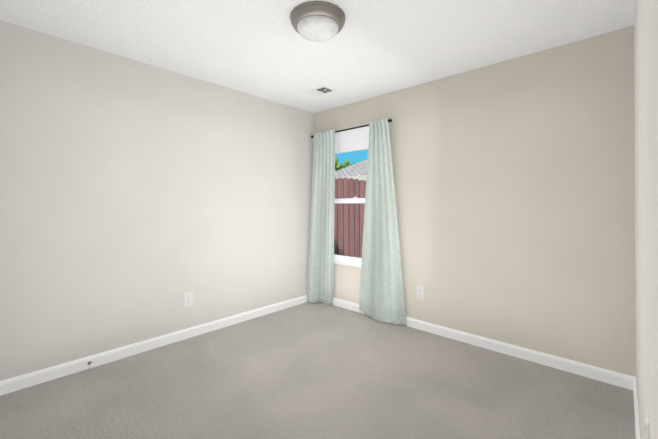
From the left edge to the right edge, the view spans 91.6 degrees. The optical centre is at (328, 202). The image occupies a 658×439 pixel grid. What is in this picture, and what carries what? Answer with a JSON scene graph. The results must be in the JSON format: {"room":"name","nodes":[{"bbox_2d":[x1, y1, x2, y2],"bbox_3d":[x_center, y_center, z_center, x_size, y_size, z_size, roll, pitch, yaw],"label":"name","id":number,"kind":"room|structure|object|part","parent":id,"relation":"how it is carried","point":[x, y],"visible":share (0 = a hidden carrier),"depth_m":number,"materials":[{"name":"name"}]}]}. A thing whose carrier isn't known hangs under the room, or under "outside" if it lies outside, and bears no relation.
{"room":"empty bedroom","nodes":[
{"label":"empty bedroom","id":0,"kind":"room"},
{"bbox_2d":[0,20,313,380],"bbox_3d":[-1.626,0.057,2.747,0.140,2.590,4.400,0,-1,43],"label":"wall","id":1,"kind":"structure","parent":0,"point":[138,199],"depth_m":2.63,"materials":[{"name":"paint"}]},
{"bbox_2d":[0,295,306,395],"bbox_3d":[-1.208,1.211,3.080,0.013,0.088,3.013,0,-1,43],"label":"baseboard","id":2,"kind":"structure","parent":1,"relation":"attached to","point":[10,385],"depth_m":2.62,"materials":[{"name":"white wood"}]},
{"bbox_2d":[184,291,192,307],"bbox_3d":[-1.307,0.897,2.978,0.008,0.138,0.082,0,-1,43],"label":"electrical outlet","id":3,"kind":"object","parent":1,"relation":"attached to","point":[188,299],"visible":1,"depth_m":2.98,"materials":[{"name":"white plastic"}]},
{"bbox_2d":[0,0,634,112],"bbox_3d":[-0.457,-1.275,1.679,3.320,0.160,4.400,0,-1,43],"label":"ceiling","id":4,"kind":"structure","parent":0,"point":[264,49],"depth_m":2.29,"materials":[{"name":"white paint"}]},
{"bbox_2d":[290,1,344,41],"bbox_3d":[-0.072,-1.134,2.066,0.356,0.116,0.356,0,-1,43],"label":"ceiling light","id":5,"kind":"object","parent":4,"relation":"attached to","point":[318,21],"visible":1,"depth_m":1.97,"materials":[{"name":"white glass"}]},
{"bbox_3d":[-0.072,-1.109,2.066,0.272,0.066,0.272,0,-1,43],"label":"lamp shade","id":6,"kind":"part","parent":5,"relation":"part of","materials":[{"name":"white glass"}]},
{"bbox_2d":[303,85,336,97],"bbox_3d":[-0.095,-1.180,3.395,0.305,0.020,0.205,0,-1,43],"label":"ceiling vent","id":7,"kind":"object","parent":4,"relation":"in","point":[320,91],"visible":1,"depth_m":3.38,"materials":[{"name":"white metal"}]},
{"bbox_2d":[0,302,635,438],"bbox_3d":[-0.457,1.305,1.661,3.320,0.120,4.400,0,-1,43],"label":"floor","id":8,"kind":"structure","parent":0,"point":[318,370],"depth_m":2.11,"materials":[{"name":"carpet"}]},
{"bbox_2d":[314,25,635,376],"bbox_3d":[1.032,0.060,3.181,3.180,2.590,0.160,0,-1,43],"label":"wall","id":9,"kind":"structure","parent":0,"point":[514,182],"depth_m":2.58,"materials":[{"name":"paint"}]},
{"bbox_2d":[334,261,360,267],"bbox_3d":[0.285,0.739,3.798,0.900,0.012,0.087,0,-1,43],"label":"window sill","id":10,"kind":"structure","parent":9,"relation":"attached to","point":[347,264],"depth_m":3.81,"materials":[{"name":"white wood"}]},
{"bbox_2d":[334,151,367,264],"bbox_3d":[0.335,-0.065,3.857,0.900,1.620,0.102,0,-1,43],"label":"window","id":11,"kind":"structure","parent":9,"relation":"in","point":[349,259],"depth_m":3.88,"materials":[{"name":"white plastic"}]},
{"bbox_3d":[0.335,-0.065,3.857,0.900,1.620,0.102,0,-1,43],"label":"frame","id":12,"kind":"part","parent":11,"relation":"part of","materials":[{"name":"white plastic"}]},
{"bbox_2d":[311,119,391,137],"bbox_3d":[0.235,-0.840,3.742,1.199,0.065,0.104,0,-1,43],"label":"curtain rod","id":13,"kind":"object","parent":9,"relation":"attached to","point":[389,120],"visible":0.52,"depth_m":3.64,"materials":[{"name":"brown metal"}]},
{"bbox_2d":[307,129,334,304],"bbox_3d":[-0.084,0.189,3.969,0.434,2.137,0.134,0,-1,43],"label":"curtain","id":14,"kind":"object","parent":13,"relation":"hanging from","point":[320,278],"visible":1,"depth_m":3.98,"materials":[{"name":"fabric"}]},
{"bbox_2d":[359,118,406,325],"bbox_3d":[0.537,0.185,3.418,0.596,2.136,0.095,0,-1,43],"label":"curtain","id":15,"kind":"object","parent":13,"relation":"hanging from","point":[381,300],"visible":1,"depth_m":3.37,"materials":[{"name":"fabric"}]},
{"bbox_2d":[335,126,368,153],"bbox_3d":[0.290,-0.499,3.812,0.876,0.748,0.066,0,-1,43],"label":"window blind","id":16,"kind":"object","parent":9,"relation":"attached to","point":[356,139],"visible":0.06,"depth_m":3.80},
{"bbox_2d":[417,285,423,299],"bbox_3d":[0.906,0.887,3.177,0.082,0.138,0.008,0,-1,43],"label":"electrical outlet","id":17,"kind":"object","parent":9,"relation":"attached to","point":[420,291],"visible":1,"depth_m":3.17,"materials":[{"name":"white plastic"}]},
{"bbox_2d":[320,298,634,389],"bbox_3d":[0.921,1.211,3.157,3.040,0.088,0.013,0,-1,43],"label":"baseboard","id":18,"kind":"structure","parent":9,"relation":"attached to","point":[597,373],"depth_m":2.57,"materials":[{"name":"white wood"}]},
{"bbox_2d":[634,0,657,438],"bbox_3d":[0.658,0.042,0.533,0.140,2.590,4.240,0,-1,43],"label":"wall","id":19,"kind":"structure","parent":0,"point":[646,139],"depth_m":1.02,"materials":[{"name":"paint"}]},
{"bbox_2d":[633,377,639,438],"bbox_3d":[0.649,1.194,0.629,0.013,0.088,4.100,0,-1,43],"label":"baseboard","id":20,"kind":"structure","parent":19,"relation":"attached to","point":[637,431],"depth_m":1.80,"materials":[{"name":"white wood"}]},
{"bbox_2d":[645,411,649,438],"bbox_3d":[0.973,0.707,0.980,0.008,0.112,0.078,0,-1,43],"label":"electrical outlet","id":21,"kind":"object","parent":19,"relation":"attached to","point":[647,430],"visible":1,"depth_m":0.97,"materials":[{"name":"white plastic"}]},
{"label":"outside","id":22,"kind":"structure","parent":0,"visible":0},
{"bbox_3d":[3.410,1.781,21.377,42.000,0.100,29.840,0,-1,43],"label":"ground","id":23,"kind":"structure","parent":22,"visible":0},
{"bbox_2d":[335,157,358,170],"bbox_3d":[0.904,-0.505,18.200,2.675,4.435,1.425,0,-1,43],"label":"tree","id":24,"kind":"object","parent":23,"relation":"on","point":[339,165],"depth_m":18.28,"materials":[{"name":"green plant"}]},
{"bbox_2d":[334,178,365,257],"bbox_3d":[2.058,0.566,8.450,0.063,2.152,8.904,0,-1,43],"label":"fence","id":25,"kind":"object","parent":23,"relation":"on","point":[348,188],"depth_m":6.64,"materials":[{"name":"brown wood"}]},
{"bbox_3d":[1.178,0.486,10.483,5.605,2.340,0.100,0,-1,43],"label":"siding","id":26,"kind":"object","parent":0,"visible":0},
{"bbox_2d":[336,175,366,180],"bbox_3d":[0.968,-0.753,10.263,5.605,0.175,0.520,0,-1,43],"label":"fascia","id":27,"kind":"object","parent":26,"relation":"attached to","point":[363,177],"depth_m":9.96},
{"bbox_2d":[335,159,366,177],"bbox_3d":[1.726,-1.510,11.092,3.605,1.360,2.720,0,-1,43],"label":"shingles","id":28,"kind":"object","parent":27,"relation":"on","point":[346,172],"depth_m":10.83,"materials":[{"name":"grey"}]}
]}

